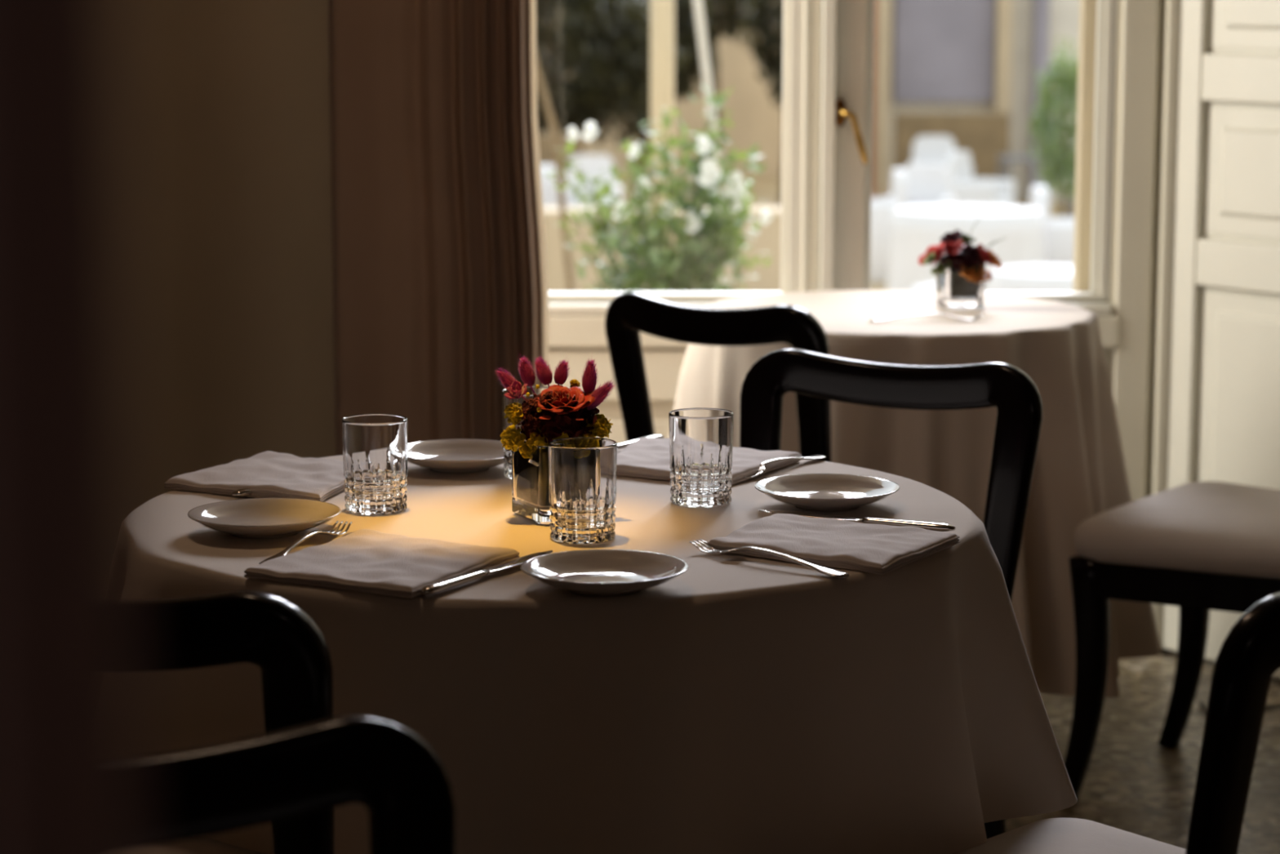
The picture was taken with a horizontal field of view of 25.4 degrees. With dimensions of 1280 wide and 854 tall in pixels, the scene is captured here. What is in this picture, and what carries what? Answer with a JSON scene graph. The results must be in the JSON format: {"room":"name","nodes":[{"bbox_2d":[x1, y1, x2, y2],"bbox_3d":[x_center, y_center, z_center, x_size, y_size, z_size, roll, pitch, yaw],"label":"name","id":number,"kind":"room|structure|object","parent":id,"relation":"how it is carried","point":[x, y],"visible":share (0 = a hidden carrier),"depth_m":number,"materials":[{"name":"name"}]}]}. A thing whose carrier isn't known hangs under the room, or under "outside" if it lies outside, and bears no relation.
{"room":"restaurant dining room","nodes":[
{"label":"restaurant dining room","id":0,"kind":"room"},
{"bbox_2d":[548,0,1165,648],"bbox_3d":[0.500,-1.064,5.552,4.200,3.000,0.300,0,9,0],"label":"wall","id":1,"kind":"structure","parent":0,"point":[660,410],"depth_m":5.51,"materials":[{"name":"beige paint"}]},
{"bbox_2d":[548,349,686,443],"bbox_3d":[-0.150,0.146,5.579,2.100,0.600,0.022,0,9,0],"label":"wall panel","id":2,"kind":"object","parent":1,"relation":"attached to","point":[663,367],"depth_m":5.53,"materials":[{"name":"beige paint"}]},
{"bbox_2d":[548,0,1117,315],"bbox_3d":[0.150,-1.104,5.416,1.540,1.780,0.157,0,9,0],"label":"window","id":3,"kind":"structure","parent":1,"relation":"in","point":[837,70],"depth_m":5.50,"materials":[{"name":"paint"}]},
{"bbox_2d":[548,313,1119,348],"bbox_3d":[-0.135,-0.187,5.523,2.130,0.065,0.030,0,9,0],"label":"trim","id":4,"kind":"structure","parent":1,"relation":"attached to","point":[565,331],"depth_m":5.51,"materials":[{"name":"beige paint"}]},
{"bbox_2d":[1072,0,1097,291],"bbox_3d":[0.911,-1.139,5.642,0.054,1.780,0.060,0,9,0],"label":"window frame","id":5,"kind":"structure","parent":1,"relation":"attached to","point":[1087,8],"depth_m":5.71,"materials":[{"name":"beige wood"}]},
{"bbox_2d":[1112,0,1180,648],"bbox_3d":[0.975,-0.889,5.402,0.102,2.700,0.050,0,9,0],"label":"trim","id":6,"kind":"structure","parent":1,"relation":"attached to","point":[1140,24],"depth_m":5.48,"materials":[{"name":"beige paint"}]},
{"bbox_2d":[1161,0,1279,678],"bbox_3d":[1.268,-0.845,5.085,0.052,2.688,0.800,-6,11,-34],"label":"door","id":7,"kind":"structure","parent":1,"relation":"in","point":[1224,402],"depth_m":5.37,"materials":[{"name":"paint"}]},
{"bbox_2d":[1006,648,1279,853],"bbox_3d":[0.500,1.018,2.286,4.500,0.100,7.400,0,9,0],"label":"floor","id":8,"kind":"structure","parent":0,"point":[1134,784],"depth_m":4.81,"materials":[{"name":"carpet"}]},
{"bbox_2d":[132,590,333,853],"bbox_3d":[-0.389,0.501,2.623,0.464,0.829,0.541,3,9,17],"label":"dining chair","id":9,"kind":"object","parent":8,"relation":"on","point":[270,633],"visible":0.55,"depth_m":2.29,"materials":[{"name":"black paint"}]},
{"bbox_2d":[137,715,454,853],"bbox_3d":[-0.220,0.646,1.695,0.464,0.829,0.541,-4,10,-26],"label":"dining chair","id":10,"kind":"object","parent":8,"relation":"on","point":[380,765],"visible":0.8,"depth_m":1.89,"materials":[{"name":"black paint"}]},
{"bbox_2d":[604,291,831,462],"bbox_3d":[0.251,0.180,4.663,0.464,0.829,0.541,7,11,38],"label":"dining chair","id":11,"kind":"object","parent":8,"relation":"on","point":[629,313],"visible":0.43,"depth_m":4.40,"materials":[{"name":"black paint"}]},
{"bbox_2d":[739,348,1042,838],"bbox_3d":[0.223,0.347,3.601,0.464,0.829,0.541,5,10,28],"label":"dining chair","id":12,"kind":"object","parent":8,"relation":"on","point":[1003,386],"visible":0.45,"depth_m":3.71,"materials":[{"name":"black paint"}]},
{"bbox_2d":[949,592,1279,853],"bbox_3d":[0.452,0.502,2.617,0.541,0.829,0.464,8,12,43],"label":"dining chair","id":13,"kind":"object","parent":8,"relation":"on","point":[1246,660],"visible":1,"depth_m":2.29,"materials":[{"name":"black paint"}]},
{"bbox_2d":[1063,480,1279,798],"bbox_3d":[1.012,0.197,4.557,0.541,0.829,0.464,6,11,34],"label":"dining chair","id":14,"kind":"object","parent":8,"relation":"on","point":[1198,548],"visible":0.99,"depth_m":4.48,"materials":[{"name":"black paint"}]},
{"bbox_2d":[1197,700,1279,711],"bbox_3d":[1.124,0.513,5.137,0.207,0.008,0.118,0,9,0],"label":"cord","id":15,"kind":"object","parent":8,"relation":"on","point":[1201,704],"visible":0.25,"depth_m":5.16,"materials":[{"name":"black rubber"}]},
{"bbox_3d":[-0.094,0.462,3.090,0.874,0.748,0.874,0,9,0],"label":"round table","id":16,"kind":"object","parent":8,"relation":"on","visible":0},
{"bbox_2d":[129,448,1077,853],"bbox_3d":[-0.077,0.244,3.028,1.082,0.307,1.048,0,9,0],"label":"tablecloth","id":17,"kind":"object","parent":16,"relation":"on","point":[734,703],"visible":0.57,"depth_m":2.68,"materials":[{"name":"beige fabric"}]},
{"bbox_2d":[164,450,345,501],"bbox_3d":[-0.393,0.053,3.208,0.206,0.015,0.227,4,10,24],"label":"napkin","id":18,"kind":"object","parent":17,"relation":"on","point":[268,473],"visible":0.87,"depth_m":3.16,"materials":[{"name":"beige fabric"}]},
{"bbox_2d":[231,488,253,497],"bbox_3d":[-0.373,0.060,3.175,0.020,0.008,0.220,7,11,39],"label":"knife","id":19,"kind":"object","parent":18,"relation":"on","point":[242,492],"visible":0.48,"depth_m":3.09,"materials":[{"name":"silver metal"}]},
{"bbox_2d":[187,497,341,538],"bbox_3d":[-0.384,0.097,2.906,0.156,0.022,0.156,0,9,0],"label":"bread plate","id":20,"kind":"object","parent":17,"relation":"on","point":[255,517],"visible":1,"depth_m":2.94,"materials":[{"name":"beige ceramic"}]},
{"bbox_2d":[258,520,352,564],"bbox_3d":[-0.332,0.114,2.823,0.024,0.013,0.195,3,9,17],"label":"fork","id":21,"kind":"object","parent":17,"relation":"on","point":[295,544],"visible":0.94,"depth_m":2.83,"materials":[{"name":"silver metal"}]},
{"bbox_2d":[342,413,407,514],"bbox_3d":[-0.282,0.039,3.027,0.070,0.098,0.070,1,9,6],"label":"tumbler","id":22,"kind":"object","parent":17,"relation":"on","point":[375,446],"visible":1,"depth_m":3.00,"materials":[{"name":"clear glass"}]},
{"bbox_2d":[244,528,519,598],"bbox_3d":[-0.245,0.128,2.732,0.196,0.014,0.218,5,10,27],"label":"napkin","id":23,"kind":"object","parent":17,"relation":"on","point":[369,561],"visible":0.97,"depth_m":2.70,"materials":[{"name":"beige fabric"}]},
{"bbox_2d":[407,439,504,473],"bbox_3d":[-0.209,0.037,3.290,0.156,0.022,0.156,0,9,0],"label":"bread plate","id":24,"kind":"object","parent":17,"relation":"on","point":[442,455],"visible":0.82,"depth_m":3.33,"materials":[{"name":"beige ceramic"}]},
{"bbox_2d":[420,550,553,594],"bbox_3d":[-0.143,0.136,2.692,0.020,0.008,0.220,5,10,30],"label":"knife","id":25,"kind":"object","parent":17,"relation":"on","point":[437,587],"visible":0.93,"depth_m":2.66,"materials":[{"name":"silver metal"}]},
{"bbox_2d":[501,386,548,479],"bbox_3d":[-0.122,0.007,3.232,0.070,0.098,0.070,-8,12,-42],"label":"tumbler","id":26,"kind":"object","parent":17,"relation":"on","point":[505,401],"visible":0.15,"depth_m":3.22,"materials":[{"name":"clear glass"}]},
{"bbox_2d":[496,352,616,524],"bbox_3d":[-0.089,0.008,2.974,0.114,0.176,0.094,-6,11,-34],"label":"flower arrangement","id":27,"kind":"object","parent":17,"relation":"on","point":[558,411],"visible":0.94,"depth_m":2.96,"materials":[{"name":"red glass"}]},
{"bbox_2d":[547,436,617,543],"bbox_3d":[-0.058,0.064,2.871,0.070,0.098,0.070,3,9,19],"label":"tumbler","id":28,"kind":"object","parent":17,"relation":"on","point":[582,470],"visible":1,"depth_m":2.84,"materials":[{"name":"clear glass"}]},
{"bbox_2d":[520,549,688,596],"bbox_3d":[-0.033,0.139,2.638,0.156,0.022,0.156,0,9,0],"label":"bread plate","id":29,"kind":"object","parent":17,"relation":"on","point":[587,572],"visible":1,"depth_m":2.67,"materials":[{"name":"beige ceramic"}]},
{"bbox_2d":[617,434,664,448],"bbox_3d":[-0.036,0.026,3.394,0.020,0.008,0.220,6,11,35],"label":"knife","id":30,"kind":"object","parent":17,"relation":"on","point":[622,445],"visible":0.33,"depth_m":3.43,"materials":[{"name":"silver metal"}]},
{"bbox_2d":[668,407,733,506],"bbox_3d":[0.066,0.033,3.069,0.070,0.098,0.070,-7,11,-36],"label":"tumbler","id":31,"kind":"object","parent":17,"relation":"on","point":[701,439],"visible":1,"depth_m":3.04,"materials":[{"name":"clear glass"}]},
{"bbox_2d":[616,437,801,484],"bbox_3d":[0.049,0.037,3.311,0.226,0.014,0.211,5,10,28],"label":"napkin","id":32,"kind":"object","parent":17,"relation":"on","point":[646,457],"visible":0.66,"depth_m":3.28,"materials":[{"name":"beige fabric"}]},
{"bbox_2d":[742,454,826,479],"bbox_3d":[0.159,0.042,3.278,0.024,0.013,0.195,6,11,34],"label":"fork","id":33,"kind":"object","parent":32,"relation":"on","point":[762,468],"visible":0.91,"depth_m":3.28,"materials":[{"name":"silver metal"}]},
{"bbox_2d":[688,538,848,577],"bbox_3d":[0.124,0.125,2.749,0.195,0.013,0.024,9,12,44],"label":"fork","id":34,"kind":"object","parent":17,"relation":"on","point":[828,571],"visible":1,"depth_m":2.74,"materials":[{"name":"silver metal"}]},
{"bbox_2d":[754,473,899,511],"bbox_3d":[0.201,0.074,3.054,0.156,0.022,0.156,0,9,0],"label":"bread plate","id":35,"kind":"object","parent":17,"relation":"on","point":[824,492],"visible":1,"depth_m":3.08,"materials":[{"name":"beige ceramic"}]},
{"bbox_2d":[706,513,959,574],"bbox_3d":[0.185,0.113,2.829,0.217,0.014,0.182,5,10,31],"label":"napkin","id":36,"kind":"object","parent":17,"relation":"on","point":[877,548],"visible":0.97,"depth_m":2.80,"materials":[{"name":"beige fabric"}]},
{"bbox_2d":[759,509,955,531],"bbox_3d":[0.223,0.096,2.948,0.220,0.008,0.020,5,10,27],"label":"knife","id":37,"kind":"object","parent":17,"relation":"on","point":[938,526],"visible":0.83,"depth_m":2.93,"materials":[{"name":"silver metal"}]},
{"bbox_3d":[0.500,-2.045,1.805,4.500,0.100,7.400,0,9,0],"label":"ceiling","id":38,"kind":"structure","parent":0,"visible":0},
{"bbox_2d":[0,0,139,853],"bbox_3d":[-0.098,-0.224,0.364,0.057,2.950,0.019,2,9,15],"label":"drape","id":39,"kind":"object","parent":38,"relation":"hanging from","point":[68,784],"visible":1,"depth_m":0.39,"materials":[{"name":"red fabric"}]},
{"bbox_2d":[115,0,335,513],"bbox_3d":[-1.041,-0.875,4.475,1.086,2.940,0.088,-1,9,-4],"label":"wall","id":40,"kind":"structure","parent":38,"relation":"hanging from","point":[224,117],"depth_m":4.58,"materials":[{"name":"beige paint"}]},
{"bbox_2d":[328,0,543,455],"bbox_3d":[-0.870,-0.890,4.570,1.419,2.940,0.063,0,9,-1],"label":"curtain","id":41,"kind":"object","parent":38,"relation":"hanging from","point":[437,281],"visible":0.22,"depth_m":4.67,"materials":[{"name":"fabric"}]},
{"bbox_2d":[530,0,548,386],"bbox_3d":[-0.168,-0.901,4.642,0.030,2.940,0.021,0,9,0],"label":"lining","id":42,"kind":"object","parent":38,"relation":"hanging from","point":[533,2],"visible":0.42,"depth_m":4.72,"materials":[{"name":"beige fabric"}]},
{"bbox_3d":[0.435,0.174,4.927,0.654,0.748,0.654,0,9,0],"label":"round table","id":43,"kind":"object","parent":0,"visible":0},
{"bbox_2d":[668,289,1162,697],"bbox_3d":[0.465,0.090,4.966,0.917,0.602,0.848,5,10,31],"label":"tablecloth","id":44,"kind":"object","parent":43,"relation":"on","point":[1079,474],"visible":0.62,"depth_m":4.65,"materials":[{"name":"beige fabric"}]},
{"bbox_2d":[867,312,985,321],"bbox_3d":[0.475,-0.183,4.713,0.195,0.013,0.024,-1,9,-6],"label":"fork","id":45,"kind":"object","parent":44,"relation":"on","point":[922,313],"visible":1,"depth_m":4.71,"materials":[{"name":"silver metal"}]},
{"bbox_2d":[918,217,1006,309],"bbox_3d":[0.556,-0.282,4.889,0.150,0.155,0.098,0,9,0],"label":"flower arrangement","id":46,"kind":"object","parent":44,"relation":"on","point":[962,275],"visible":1,"depth_m":4.87,"materials":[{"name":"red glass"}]},
{"label":"outside","id":47,"kind":"structure","parent":0,"visible":0},
{"bbox_2d":[615,176,1071,290],"bbox_3d":[0.000,-1.221,22.989,28.000,0.100,34.200,0,9,0],"label":"ground","id":48,"kind":"structure","parent":47,"point":[766,188],"depth_m":30.95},
{"bbox_2d":[540,164,558,206],"bbox_3d":[-1.018,-1.864,24.375,0.772,0.740,0.703,0,9,0],"label":"table","id":49,"kind":"object","parent":48,"relation":"on","point":[549,193],"visible":0.05,"depth_m":24.13,"materials":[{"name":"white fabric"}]},
{"bbox_2d":[536,55,574,291],"bbox_3d":[-0.337,-0.618,11.038,0.379,2.418,0.028,0,9,0],"label":"pole","id":50,"kind":"object","parent":48,"relation":"on","point":[555,135],"visible":0.43,"depth_m":10.97,"materials":[{"name":"brown wood"}]},
{"bbox_2d":[538,133,584,184],"bbox_3d":[-1.089,-2.103,25.128,1.194,0.979,0.300,0,9,0],"label":"wall","id":51,"kind":"structure","parent":48,"relation":"on","point":[545,140],"depth_m":24.92,"materials":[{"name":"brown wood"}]},
{"bbox_2d":[558,155,622,206],"bbox_3d":[-0.414,-1.828,23.759,0.520,0.860,0.475,0,9,0],"label":"armchair","id":52,"kind":"object","parent":48,"relation":"on","point":[592,165],"visible":0.23,"depth_m":23.86,"materials":[{"name":"white fabric"}]},
{"bbox_2d":[536,0,695,147],"bbox_3d":[-0.715,-3.160,26.831,2.488,2.545,1.675,0,9,0],"label":"tree","id":53,"kind":"object","parent":48,"relation":"on","point":[584,99],"visible":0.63,"depth_m":26.39,"materials":[{"name":"green plant"}]},
{"bbox_2d":[568,0,723,206],"bbox_3d":[0.056,-3.644,28.973,1.643,2.837,1.244,0,9,0],"label":"tree","id":54,"kind":"object","parent":48,"relation":"on","point":[686,38],"visible":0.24,"depth_m":28.79,"materials":[{"name":"green plant"}]},
{"bbox_2d":[544,84,772,291],"bbox_3d":[0.048,0.074,7.697,0.618,2.086,0.485,0,9,0],"label":"rose bush","id":55,"kind":"object","parent":48,"relation":"on","point":[679,268],"visible":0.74,"depth_m":7.54,"materials":[{"name":"green plant"}]},
{"bbox_2d":[542,206,781,291],"bbox_3d":[-0.742,-0.407,13.450,2.967,1.252,0.300,0,9,0],"label":"wall","id":56,"kind":"structure","parent":48,"relation":"on","point":[768,238],"depth_m":13.24,"materials":[{"name":"beige paint"}]},
{"bbox_2d":[650,0,674,288],"bbox_3d":[0.082,-1.164,10.345,0.560,3.710,0.560,0,9,0],"label":"pole","id":57,"kind":"object","parent":48,"relation":"on","point":[662,11],"visible":0.04,"depth_m":10.29,"materials":[{"name":"brown wood"}]},
{"bbox_2d":[536,0,820,176],"bbox_3d":[-4.712,-4.992,33.785,14.576,4.000,0.300,0,9,0],"label":"wall","id":58,"kind":"structure","parent":48,"relation":"on","point":[756,121],"depth_m":33.84,"materials":[{"name":"beige paint"}]},
{"bbox_2d":[693,0,724,284],"bbox_3d":[0.252,-0.594,9.827,0.183,2.747,0.034,0,9,0],"label":"pole","id":59,"kind":"object","parent":48,"relation":"on","point":[698,4],"visible":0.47,"depth_m":9.71,"materials":[{"name":"metal"}]},
{"bbox_2d":[678,0,755,186],"bbox_3d":[0.814,-3.936,31.281,1.204,2.697,0.870,0,9,0],"label":"tree","id":60,"kind":"object","parent":48,"relation":"on","point":[729,14],"visible":0.44,"depth_m":31.07,"materials":[{"name":"green plant"}]},
{"bbox_2d":[737,0,821,206],"bbox_3d":[1.425,-3.413,27.309,0.992,2.896,0.686,0,9,0],"label":"tree","id":61,"kind":"object","parent":48,"relation":"on","point":[760,22],"visible":0.37,"depth_m":27.17,"materials":[{"name":"green plant"}]},
{"bbox_2d":[870,168,906,283],"bbox_3d":[1.823,-1.575,22.145,0.475,0.860,0.520,0,9,0],"label":"armchair","id":62,"kind":"object","parent":48,"relation":"on","point":[882,209],"visible":0.27,"depth_m":21.91,"materials":[{"name":"white fabric"}]},
{"bbox_2d":[884,164,955,206],"bbox_3d":[2.225,-1.651,22.630,0.520,0.860,0.475,3,9,18],"label":"armchair","id":63,"kind":"object","parent":48,"relation":"on","point":[927,184],"visible":0.34,"depth_m":22.72,"materials":[{"name":"white fabric"}]},
{"bbox_2d":[911,282,936,290],"bbox_3d":[1.278,-0.283,13.920,0.475,0.860,0.520,7,11,38],"label":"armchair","id":64,"kind":"object","parent":48,"relation":"on","point":[931,286],"visible":0.02,"depth_m":13.65,"materials":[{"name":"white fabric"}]},
{"bbox_2d":[908,135,973,177],"bbox_3d":[2.825,-2.305,26.795,0.520,0.860,0.475,-2,9,-11],"label":"armchair","id":65,"kind":"object","parent":48,"relation":"on","point":[926,149],"visible":0.16,"depth_m":26.89,"materials":[{"name":"white fabric"}]},
{"bbox_2d":[893,112,1010,178],"bbox_3d":[3.076,-2.591,28.088,1.117,1.023,0.300,0,9,0],"label":"wall","id":66,"kind":"structure","parent":48,"relation":"on","point":[985,135],"depth_m":27.89,"materials":[{"name":"beige paint"}]},
{"bbox_2d":[886,204,1045,291],"bbox_3d":[2.292,-1.143,19.784,1.128,0.740,1.029,0,9,0],"label":"table","id":67,"kind":"object","parent":48,"relation":"on","point":[916,228],"visible":0.52,"depth_m":19.42,"materials":[{"name":"white fabric"}]},
{"bbox_2d":[871,0,1079,202],"bbox_3d":[5.772,-4.668,29.787,6.908,4.600,0.900,0,9,0],"label":"building","id":68,"kind":"structure","parent":48,"relation":"on","point":[929,55],"depth_m":29.65,"materials":[{"name":"paint"}]},
{"bbox_2d":[946,151,1015,206],"bbox_3d":[2.916,-1.932,24.419,0.475,0.860,0.520,5,10,27],"label":"armchair","id":69,"kind":"object","parent":48,"relation":"on","point":[966,190],"visible":0.49,"depth_m":24.27,"materials":[{"name":"white fabric"}]},
{"bbox_2d":[990,265,1073,291],"bbox_3d":[2.293,-0.493,15.643,0.790,0.740,0.720,0,9,0],"label":"table","id":70,"kind":"object","parent":48,"relation":"on","point":[1021,277],"visible":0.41,"depth_m":15.39,"materials":[{"name":"white fabric"}]},
{"bbox_2d":[997,154,1075,217],"bbox_3d":[3.602,-2.084,25.773,0.652,0.740,0.600,0,9,0],"label":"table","id":71,"kind":"object","parent":48,"relation":"on","point":[1007,158],"visible":0.27,"depth_m":25.58,"materials":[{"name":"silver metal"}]},
{"bbox_2d":[1029,185,1074,265],"bbox_3d":[3.047,-1.289,20.326,0.475,0.860,0.520,0,9,0],"label":"armchair","id":72,"kind":"object","parent":48,"relation":"on","point":[1059,233],"visible":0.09,"depth_m":20.07,"materials":[{"name":"white fabric"}]},
{"bbox_2d":[1026,37,1078,217],"bbox_3d":[3.489,-2.281,23.424,0.608,1.860,0.565,0,9,0],"label":"shrub","id":73,"kind":"object","parent":48,"relation":"on","point":[1066,166],"visible":0.77,"depth_m":23.32,"materials":[{"name":"green plant"}]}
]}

